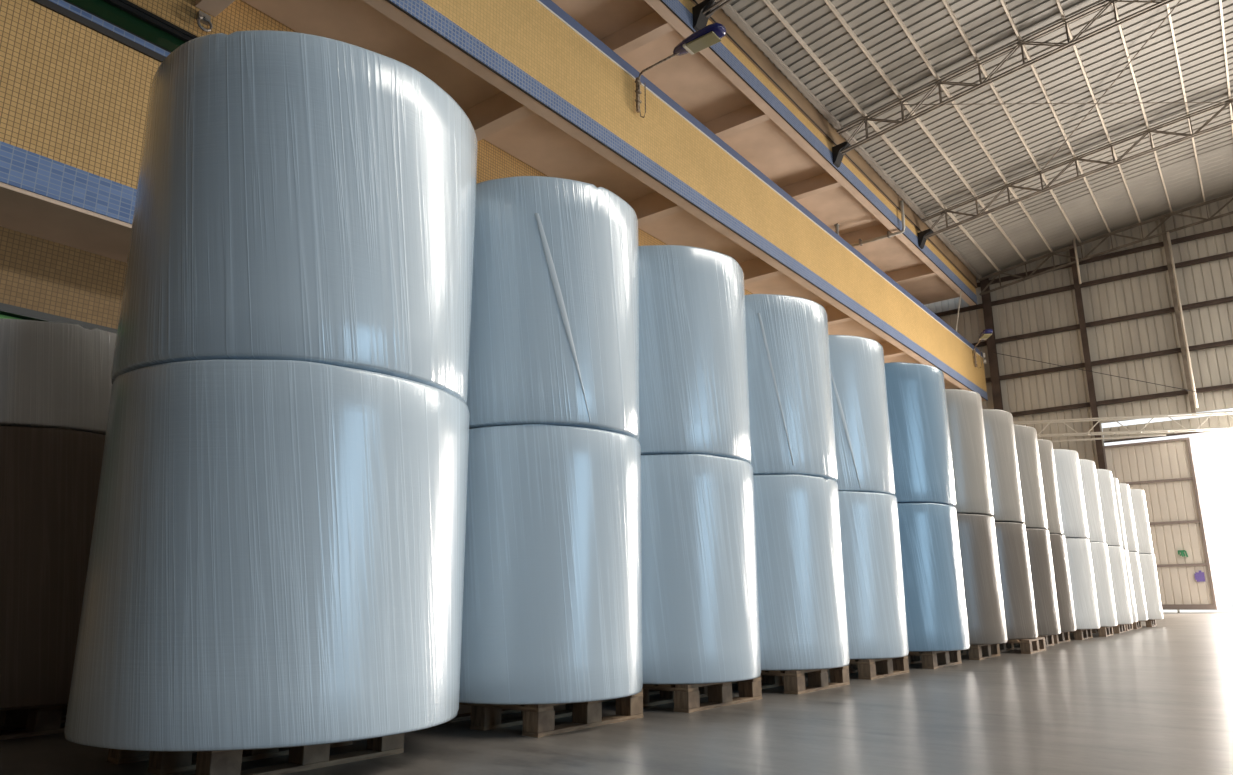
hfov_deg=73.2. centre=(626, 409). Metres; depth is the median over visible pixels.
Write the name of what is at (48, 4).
trim
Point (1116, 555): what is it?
paper roll
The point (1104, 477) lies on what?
paper roll
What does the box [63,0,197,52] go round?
window
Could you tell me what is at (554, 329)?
paper roll
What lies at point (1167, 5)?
roof purlin
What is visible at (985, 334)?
wall lamp
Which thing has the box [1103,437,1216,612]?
door
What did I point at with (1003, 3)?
roof purlin
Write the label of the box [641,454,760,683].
paper roll
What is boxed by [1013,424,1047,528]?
paper roll
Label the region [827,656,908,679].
wooden pallet
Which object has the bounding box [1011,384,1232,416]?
beam
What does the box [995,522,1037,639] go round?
paper roll
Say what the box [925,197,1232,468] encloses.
wall
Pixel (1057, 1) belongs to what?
roof purlin
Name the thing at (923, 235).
roof truss
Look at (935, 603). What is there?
paper roll
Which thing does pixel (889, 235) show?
drain pipe
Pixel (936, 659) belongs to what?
wooden pallet
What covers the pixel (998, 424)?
paper roll
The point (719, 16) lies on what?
trim
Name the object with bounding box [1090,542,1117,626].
paper roll
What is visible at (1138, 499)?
paper roll
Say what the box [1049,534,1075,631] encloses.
paper roll
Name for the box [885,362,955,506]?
paper roll
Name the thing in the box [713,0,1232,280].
ceiling
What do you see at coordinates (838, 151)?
roof truss
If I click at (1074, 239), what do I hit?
tube
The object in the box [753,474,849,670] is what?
paper roll
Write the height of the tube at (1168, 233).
6.750 m
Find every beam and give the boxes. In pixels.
[934,251,1232,316]
[972,296,1232,346]
[977,226,1232,286]
[985,339,1232,381]
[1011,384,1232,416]
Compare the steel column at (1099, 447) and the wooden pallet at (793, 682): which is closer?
the wooden pallet at (793, 682)
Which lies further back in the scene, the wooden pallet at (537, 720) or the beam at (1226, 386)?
the beam at (1226, 386)
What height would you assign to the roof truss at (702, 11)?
2.522 m
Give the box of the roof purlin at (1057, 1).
[1056,0,1140,222]
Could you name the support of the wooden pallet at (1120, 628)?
on the floor
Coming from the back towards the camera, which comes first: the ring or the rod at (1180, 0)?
the rod at (1180, 0)
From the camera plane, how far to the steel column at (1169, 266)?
30.72 m
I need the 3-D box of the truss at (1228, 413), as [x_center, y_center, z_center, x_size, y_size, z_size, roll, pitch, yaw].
[19.692,0.498,29.743,11.104,1.508,0.445,-10,-16,36]
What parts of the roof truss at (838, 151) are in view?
truss seat, post, post, post, post, post, post, post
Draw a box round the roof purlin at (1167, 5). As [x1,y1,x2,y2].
[1166,4,1205,201]
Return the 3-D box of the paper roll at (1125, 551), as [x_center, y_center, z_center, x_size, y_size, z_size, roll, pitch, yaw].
[8.734,3.274,15.367,1.116,1.293,1.111,-10,-16,36]
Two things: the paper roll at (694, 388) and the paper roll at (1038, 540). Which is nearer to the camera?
the paper roll at (694, 388)
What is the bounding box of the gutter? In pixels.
[715,0,981,278]
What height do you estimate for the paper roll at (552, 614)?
1.293 m
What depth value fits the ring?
11.53 m
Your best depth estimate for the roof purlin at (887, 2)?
24.00 m
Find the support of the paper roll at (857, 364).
on the paper roll at (869, 521)
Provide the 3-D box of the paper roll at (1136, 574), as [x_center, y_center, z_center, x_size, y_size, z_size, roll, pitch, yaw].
[9.443,3.472,16.249,1.165,1.293,1.168,-2,-13,6]
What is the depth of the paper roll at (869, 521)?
6.53 m
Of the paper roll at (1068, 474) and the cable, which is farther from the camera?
the cable
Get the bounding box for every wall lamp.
[635,22,725,117]
[973,329,992,367]
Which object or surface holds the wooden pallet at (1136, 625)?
on the floor
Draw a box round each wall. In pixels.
[0,0,752,328]
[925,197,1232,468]
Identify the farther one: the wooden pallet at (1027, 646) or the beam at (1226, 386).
the beam at (1226, 386)
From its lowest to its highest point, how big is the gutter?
0.110 m
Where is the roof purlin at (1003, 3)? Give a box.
[1000,0,1110,232]
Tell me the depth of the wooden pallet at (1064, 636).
11.19 m
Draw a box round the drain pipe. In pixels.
[850,200,905,246]
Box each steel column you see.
[980,278,1002,409]
[1069,248,1105,468]
[1160,218,1195,414]
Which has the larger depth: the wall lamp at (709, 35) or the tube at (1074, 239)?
the tube at (1074, 239)
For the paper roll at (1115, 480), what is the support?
on the paper roll at (1125, 551)
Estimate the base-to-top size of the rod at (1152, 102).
0.836 m
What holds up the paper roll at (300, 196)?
on the paper roll at (277, 554)
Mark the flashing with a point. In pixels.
(727, 34)
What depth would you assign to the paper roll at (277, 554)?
2.83 m
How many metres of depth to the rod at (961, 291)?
32.89 m
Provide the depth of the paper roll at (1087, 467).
13.20 m
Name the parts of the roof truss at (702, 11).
truss seat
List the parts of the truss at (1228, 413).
track rail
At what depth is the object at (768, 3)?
23.38 m
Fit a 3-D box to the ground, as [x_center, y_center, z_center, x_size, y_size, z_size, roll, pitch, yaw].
[65.530,13.903,59.158,150.000,0.300,103.800,-10,-16,36]
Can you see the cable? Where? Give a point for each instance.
(991, 352)
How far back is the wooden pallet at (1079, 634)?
11.85 m
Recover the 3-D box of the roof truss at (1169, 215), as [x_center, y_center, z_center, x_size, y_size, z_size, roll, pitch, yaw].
[23.642,-7.457,29.002,21.831,2.212,0.185,-10,-16,36]
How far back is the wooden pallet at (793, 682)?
5.64 m
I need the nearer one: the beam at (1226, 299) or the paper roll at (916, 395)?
the paper roll at (916, 395)
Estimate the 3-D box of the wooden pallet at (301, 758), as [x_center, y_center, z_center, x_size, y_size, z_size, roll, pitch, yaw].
[-1.473,1.322,3.334,0.800,0.145,0.800,-10,-16,36]
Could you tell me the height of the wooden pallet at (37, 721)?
0.145 m
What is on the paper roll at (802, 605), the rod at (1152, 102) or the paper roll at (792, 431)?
the paper roll at (792, 431)
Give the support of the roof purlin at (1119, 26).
attached to the ceiling
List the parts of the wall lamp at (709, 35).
lamp arm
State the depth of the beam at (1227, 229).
32.28 m
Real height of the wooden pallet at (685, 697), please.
0.145 m
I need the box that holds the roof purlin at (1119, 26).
[1112,2,1172,212]
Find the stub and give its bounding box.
[834,223,839,234]
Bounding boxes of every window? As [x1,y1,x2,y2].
[0,303,116,333]
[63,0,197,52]
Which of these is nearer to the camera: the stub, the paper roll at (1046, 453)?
the paper roll at (1046, 453)
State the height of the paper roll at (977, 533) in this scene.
1.293 m
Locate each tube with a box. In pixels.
[1073,238,1081,283]
[1166,232,1197,407]
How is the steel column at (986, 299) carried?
on the floor
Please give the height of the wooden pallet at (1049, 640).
0.145 m
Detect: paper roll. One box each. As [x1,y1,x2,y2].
[0,319,116,434]
[0,426,105,709]
[64,359,469,751]
[111,30,477,404]
[459,424,642,704]
[467,176,638,440]
[638,245,751,463]
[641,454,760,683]
[745,294,837,481]
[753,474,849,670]
[829,335,894,495]
[838,491,908,658]
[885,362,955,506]
[897,503,969,651]
[945,389,993,515]
[957,513,1007,644]
[982,409,1024,522]
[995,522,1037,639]
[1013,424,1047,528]
[1026,528,1060,634]
[1037,439,1062,534]
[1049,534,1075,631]
[1053,449,1088,538]
[1065,538,1099,628]
[1079,459,1105,542]
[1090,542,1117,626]
[1096,469,1121,545]
[1107,546,1132,623]
[1113,477,1126,548]
[1118,483,1138,551]
[1123,549,1137,621]
[1128,552,1147,620]
[1130,489,1152,553]
[1139,554,1162,619]
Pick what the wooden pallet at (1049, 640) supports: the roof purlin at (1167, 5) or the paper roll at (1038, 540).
the paper roll at (1038, 540)
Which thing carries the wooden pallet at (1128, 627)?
on the floor
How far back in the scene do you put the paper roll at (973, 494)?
8.65 m
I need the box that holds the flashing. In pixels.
[693,0,976,287]
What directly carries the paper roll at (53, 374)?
on the paper roll at (50, 477)
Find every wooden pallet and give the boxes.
[0,705,67,739]
[107,733,403,774]
[442,688,642,737]
[601,676,761,712]
[732,665,849,694]
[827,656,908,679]
[851,650,961,668]
[960,644,1000,659]
[966,637,1045,653]
[1013,635,1053,646]
[1053,632,1069,643]
[1069,624,1125,633]
[1072,629,1092,639]
[1073,627,1113,636]
[1125,624,1132,630]
[1132,621,1141,628]
[1145,619,1155,626]
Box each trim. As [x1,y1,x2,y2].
[31,0,165,62]
[690,0,976,287]
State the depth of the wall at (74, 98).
10.07 m
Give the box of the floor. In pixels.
[0,613,1232,774]
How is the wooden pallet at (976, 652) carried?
on the floor
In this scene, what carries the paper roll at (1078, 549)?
on the wooden pallet at (1079, 634)
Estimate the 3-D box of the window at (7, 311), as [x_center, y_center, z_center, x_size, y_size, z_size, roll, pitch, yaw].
[-2.338,1.702,16.310,0.140,3.040,29.000,-10,-16,36]
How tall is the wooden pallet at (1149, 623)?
0.145 m
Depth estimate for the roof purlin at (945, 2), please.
24.07 m
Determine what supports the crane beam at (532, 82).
attached to the wall at (74, 98)
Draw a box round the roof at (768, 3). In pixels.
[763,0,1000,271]
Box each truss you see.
[692,0,731,30]
[832,0,1175,167]
[917,98,1232,248]
[978,193,1232,295]
[1013,411,1232,441]
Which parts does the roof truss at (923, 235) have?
truss seat, post, post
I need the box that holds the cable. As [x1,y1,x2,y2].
[991,352,1198,392]
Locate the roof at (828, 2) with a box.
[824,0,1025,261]
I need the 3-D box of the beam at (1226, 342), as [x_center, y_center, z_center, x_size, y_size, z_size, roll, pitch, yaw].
[22.572,-2.557,29.184,26.000,0.150,0.160,-10,-16,36]
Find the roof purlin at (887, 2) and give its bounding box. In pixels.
[884,0,1053,252]
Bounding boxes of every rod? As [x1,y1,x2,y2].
[903,102,1230,104]
[956,291,961,331]
[1041,0,1180,170]
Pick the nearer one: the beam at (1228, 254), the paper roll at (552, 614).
the paper roll at (552, 614)
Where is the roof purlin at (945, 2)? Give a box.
[942,0,1080,242]
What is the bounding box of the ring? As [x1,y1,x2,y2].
[196,10,212,31]
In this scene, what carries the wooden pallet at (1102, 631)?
on the floor
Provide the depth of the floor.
3.82 m
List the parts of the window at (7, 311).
sash, glass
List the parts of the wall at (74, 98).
window sill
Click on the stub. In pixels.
(837, 225)
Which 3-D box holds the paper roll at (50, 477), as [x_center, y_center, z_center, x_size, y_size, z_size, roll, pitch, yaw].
[-3.086,0.828,4.331,1.204,1.288,1.205,-10,-16,36]
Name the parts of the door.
rail, rail, rail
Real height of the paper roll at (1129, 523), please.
1.312 m
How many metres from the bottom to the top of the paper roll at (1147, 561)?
1.293 m
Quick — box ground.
[1162,600,1232,612]

